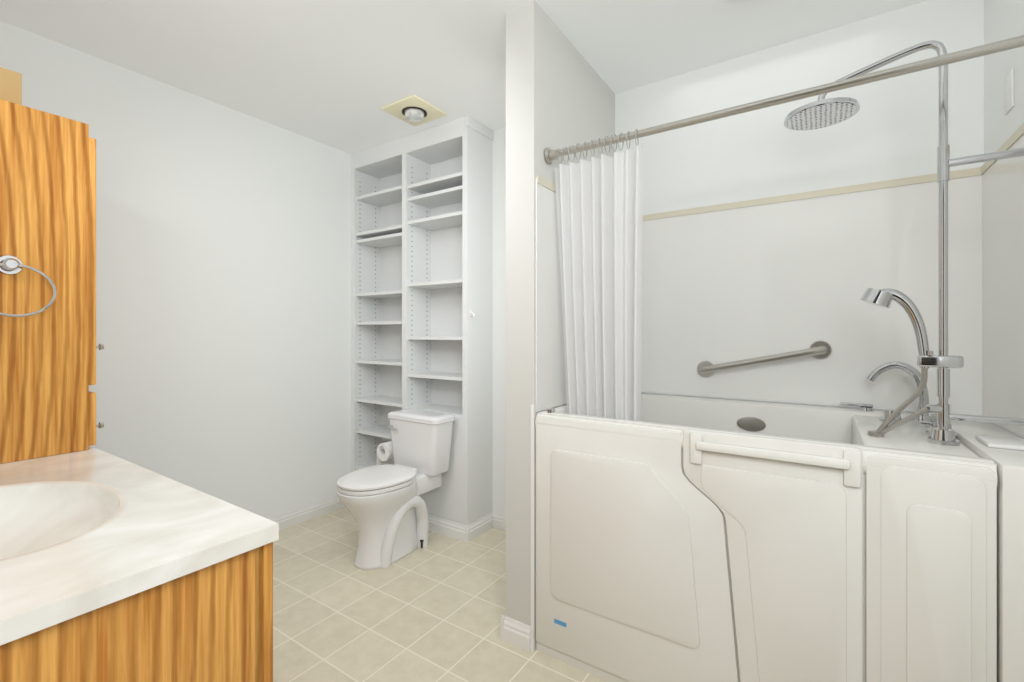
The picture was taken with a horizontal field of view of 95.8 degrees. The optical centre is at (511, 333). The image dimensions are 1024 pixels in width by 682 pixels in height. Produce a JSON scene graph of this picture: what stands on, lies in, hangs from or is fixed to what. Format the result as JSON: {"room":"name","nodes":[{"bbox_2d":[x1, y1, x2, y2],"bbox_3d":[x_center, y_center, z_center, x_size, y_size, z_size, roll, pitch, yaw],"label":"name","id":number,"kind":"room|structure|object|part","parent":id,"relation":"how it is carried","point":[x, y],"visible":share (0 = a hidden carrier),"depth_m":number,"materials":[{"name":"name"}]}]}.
{"room":"bathroom","nodes":[
{"label":"bathroom","id":0,"kind":"room"},
{"bbox_2d":[0,21,350,518],"bbox_3d":[-1.705,-0.030,2.490,0.100,2.460,2.610,0,0,34],"label":"wall","id":1,"kind":"structure","parent":0,"point":[223,297],"depth_m":2.52,"materials":[{"name":"white paint"}]},
{"bbox_2d":[269,496,344,530],"bbox_3d":[-1.726,1.156,2.353,0.015,0.088,2.158,0,0,34],"label":"baseboard","id":2,"kind":"structure","parent":1,"relation":"attached to","point":[301,515],"depth_m":2.97,"materials":[{"name":"white paint"}]},
{"bbox_2d":[273,507,607,681],"bbox_3d":[-0.316,1.250,1.563,3.440,0.100,2.610,0,0,34],"label":"floor","id":3,"kind":"structure","parent":0,"point":[434,610],"depth_m":1.97,"materials":[{"name":"tile"}]},
{"bbox_2d":[0,427,278,681],"bbox_3d":[-1.400,0.804,1.203,1.832,0.790,0.604,0,0,34],"label":"bathroom vanity","id":4,"kind":"object","parent":3,"relation":"on","point":[113,568],"depth_m":0.83,"materials":[{"name":"brown wood"}]},
{"bbox_2d":[0,423,95,466],"bbox_3d":[-1.855,0.396,1.497,0.749,0.032,0.588,0,0,34],"label":"backsplash","id":5,"kind":"structure","parent":4,"relation":"on","point":[25,442],"depth_m":1.40,"materials":[{"name":"brown wood"}]},
{"bbox_2d":[336,409,454,569],"bbox_3d":[-0.661,0.836,2.541,0.404,0.737,0.629,0,0,34],"label":"toilet","id":6,"kind":"object","parent":3,"relation":"on","point":[385,506],"visible":1,"depth_m":2.48,"materials":[{"name":"white ceramic"}]},
{"bbox_3d":[-0.716,0.771,2.459,0.348,0.050,0.426,0,0,34],"label":"seat","id":7,"kind":"part","parent":6,"relation":"part of","materials":[{"name":"white plastic"}]},
{"bbox_3d":[-0.670,1.001,2.528,0.342,0.406,0.597,0,0,34],"label":"bowl","id":8,"kind":"part","parent":6,"relation":"part of","materials":[{"name":"white ceramic"}]},
{"bbox_3d":[-0.697,0.555,2.718,0.077,0.022,0.026,0,0,34],"label":"lever","id":9,"kind":"part","parent":6,"relation":"part of","materials":[{"name":"silver metal"}]},
{"bbox_3d":[-0.538,0.633,2.726,0.404,0.333,0.184,0,0,34],"label":"tank","id":10,"kind":"part","parent":6,"relation":"part of","materials":[{"name":"white ceramic"}]},
{"bbox_2d":[351,115,492,525],"bbox_3d":[-0.655,-0.029,2.997,1.083,2.459,0.399,0,0,34],"label":"shelf unit","id":11,"kind":"object","parent":3,"relation":"on","point":[421,270],"visible":0.77,"depth_m":3.03,"materials":[{"name":"white paint"}]},
{"bbox_3d":[-0.770,0.710,2.923,0.048,0.048,0.150,0,0,34],"label":"post","id":12,"kind":"part","parent":11,"relation":"part of","materials":[{"name":"metal"}]},
{"bbox_2d":[428,514,468,541],"bbox_3d":[-0.688,1.156,2.949,1.049,0.088,0.015,0,0,34],"label":"baseboard","id":13,"kind":"structure","parent":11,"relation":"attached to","point":[449,528],"depth_m":2.74,"materials":[{"name":"white paint"}]},
{"bbox_2d":[465,513,492,541],"bbox_3d":[-0.193,1.156,2.760,0.015,0.088,0.249,0,0,34],"label":"baseboard","id":14,"kind":"structure","parent":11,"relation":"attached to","point":[480,526],"depth_m":2.75,"materials":[{"name":"white paint"}]},
{"bbox_2d":[535,40,1023,681],"bbox_3d":[0.884,0.180,1.694,1.386,2.041,0.856,0,0,34],"label":"tub","id":15,"kind":"object","parent":3,"relation":"on","point":[687,538],"visible":0.92,"depth_m":1.33,"materials":[{"name":"white plastic"}]},
{"bbox_3d":[0.722,0.352,1.304,0.423,0.095,0.027,0,0,34],"label":"door handle","id":16,"kind":"part","parent":15,"relation":"part of","materials":[{"name":"white plastic"}]},
{"bbox_3d":[1.408,0.750,1.361,0.144,0.900,0.828,0,0,34],"label":"filler panel","id":17,"kind":"part","parent":15,"relation":"part of","materials":[{"name":"white plastic"}]},
{"bbox_2d":[975,435,1023,452],"bbox_3d":[1.324,0.294,1.233,0.105,0.012,0.120,0,0,34],"label":"tray","id":18,"kind":"object","parent":15,"relation":"on","point":[988,442],"depth_m":1.22,"materials":[{"name":"white plastic"}]},
{"bbox_2d":[0,0,926,153],"bbox_3d":[-0.316,-1.310,1.563,3.440,0.100,2.610,0,0,34],"label":"ceiling","id":19,"kind":"structure","parent":0,"point":[338,74],"depth_m":2.01,"materials":[{"name":"white paint"}]},
{"bbox_2d":[381,95,446,125],"bbox_3d":[-0.552,-1.234,2.615,0.260,0.051,0.260,0,0,34],"label":"heat lamp","id":20,"kind":"object","parent":19,"relation":"attached to","point":[414,110],"visible":1,"depth_m":2.52,"materials":[{"name":"beige plastic"}]},
{"bbox_3d":[-0.551,-1.228,2.615,0.108,0.040,0.108,0,0,34],"label":"bulb","id":21,"kind":"part","parent":20,"relation":"part of","materials":[{"name":"white glass"}]},
{"bbox_2d":[506,0,533,625],"bbox_3d":[0.029,-0.030,1.783,0.129,2.460,0.001,0,0,34],"label":"wall","id":22,"kind":"structure","parent":0,"point":[519,210],"depth_m":1.78,"materials":[{"name":"grey paint"}]},
{"bbox_2d":[500,615,530,651],"bbox_3d":[0.013,1.156,1.784,0.134,0.088,0.015,0,0,34],"label":"baseboard","id":23,"kind":"structure","parent":22,"relation":"attached to","point":[515,632],"depth_m":1.78,"materials":[{"name":"white paint"}]},
{"bbox_2d":[531,404,533,651],"bbox_3d":[0.077,0.735,1.747,0.013,0.930,0.006,0,0,34],"label":"trim","id":24,"kind":"structure","parent":22,"relation":"attached to","point":[532,527],"depth_m":1.74,"materials":[{"name":"white paint"}]},
{"bbox_2d":[534,0,614,649],"bbox_3d":[0.260,-0.030,2.129,0.130,2.460,0.830,0,0,34],"label":"wall","id":25,"kind":"structure","parent":0,"point":[574,99],"depth_m":1.92,"materials":[{"name":"white paint"}]},
{"bbox_2d":[501,615,505,626],"bbox_3d":[0.190,1.156,2.156,0.015,0.088,0.829,0,0,34],"label":"baseboard","id":26,"kind":"structure","parent":25,"relation":"attached to","point":[502,622],"depth_m":1.81,"materials":[{"name":"white paint"}]},
{"bbox_2d":[536,178,566,411],"bbox_3d":[0.318,-0.146,2.092,0.006,0.888,0.814,0,0,34],"label":"wall","id":27,"kind":"structure","parent":25,"relation":"attached to","point":[550,377],"depth_m":1.83,"materials":[{"name":"white paint"}]},
{"bbox_2d":[537,175,555,192],"bbox_3d":[0.320,-0.584,2.088,0.004,0.028,0.810,0,0,34],"label":"trim","id":28,"kind":"structure","parent":27,"relation":"attached to","point":[540,180],"depth_m":1.81,"materials":[{"name":"beige"}]},
{"bbox_2d":[545,35,1023,163],"bbox_3d":[0.717,-0.700,1.445,1.376,0.064,0.064,0,0,34],"label":"curtain rod","id":29,"kind":"object","parent":25,"relation":"attached to","point":[551,155],"visible":0.98,"depth_m":1.33,"materials":[{"name":"silver metal"}]},
{"bbox_2d":[614,133,621,151],"bbox_3d":[0.393,-0.688,1.661,0.008,0.063,0.045,0,0,37],"label":"curtain ring","id":30,"kind":"object","parent":29,"relation":"hanging from","point":[619,133],"depth_m":1.66,"materials":[{"name":"silver metal"}]},
{"bbox_2d":[555,145,642,420],"bbox_3d":[0.314,-0.028,1.727,0.352,1.255,0.054,0,0,34],"label":"shower curtain","id":31,"kind":"object","parent":30,"relation":"hanging from","point":[600,215],"visible":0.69,"depth_m":1.72,"materials":[{"name":"fabric"}]},
{"bbox_2d":[492,0,983,514],"bbox_3d":[0.422,-0.030,2.579,3.340,2.460,0.100,0,0,34],"label":"wall","id":32,"kind":"structure","parent":0,"point":[888,130],"depth_m":2.00,"materials":[{"name":"white paint"}]},
{"bbox_2d":[492,512,505,530],"bbox_3d":[0.152,1.156,2.689,0.668,0.088,0.015,0,0,34],"label":"baseboard","id":33,"kind":"structure","parent":32,"relation":"attached to","point":[499,521],"depth_m":2.84,"materials":[{"name":"white paint"}]},
{"bbox_2d":[641,175,981,415],"bbox_3d":[1.120,-0.146,2.050,1.378,0.888,0.006,0,0,34],"label":"wall","id":34,"kind":"structure","parent":32,"relation":"attached to","point":[728,285],"depth_m":1.95,"materials":[{"name":"white"}]},
{"bbox_2d":[697,340,831,377],"bbox_3d":[1.083,0.120,2.029,0.530,0.180,0.068,0,0,34],"label":"grab rail","id":35,"kind":"object","parent":34,"relation":"attached to","point":[820,349],"visible":1,"depth_m":1.98,"materials":[{"name":"silver metal"}]},
{"bbox_2d":[643,167,977,220],"bbox_3d":[1.118,-0.584,2.046,1.378,0.028,0.004,0,0,34],"label":"trim","id":36,"kind":"structure","parent":34,"relation":"attached to","point":[972,171],"depth_m":1.94,"materials":[{"name":"beige"}]},
{"bbox_2d":[984,0,1023,438],"bbox_3d":[1.498,-0.030,1.273,0.100,2.460,0.880,0,0,34],"label":"wall","id":37,"kind":"structure","parent":0,"point":[1003,19],"depth_m":1.50,"materials":[{"name":"white paint"}]},
{"bbox_2d":[982,134,1023,436],"bbox_3d":[1.469,-0.146,1.325,0.006,0.888,0.814,0,0,34],"label":"wall","id":38,"kind":"structure","parent":37,"relation":"attached to","point":[1002,287],"depth_m":1.47,"materials":[{"name":"white paint"}]},
{"bbox_2d":[978,123,1023,174],"bbox_3d":[1.464,-0.584,1.326,0.004,0.028,0.810,0,0,34],"label":"trim","id":39,"kind":"structure","parent":38,"relation":"attached to","point":[1013,138],"depth_m":1.43,"materials":[{"name":"beige"}]},
{"bbox_2d":[1004,69,1013,114],"bbox_3d":[1.542,-0.748,1.435,0.006,0.115,0.070,0,0,34],"label":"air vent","id":40,"kind":"object","parent":37,"relation":"attached to","point":[1008,92],"visible":1,"depth_m":1.43,"materials":[{"name":"white plastic"}]}
]}

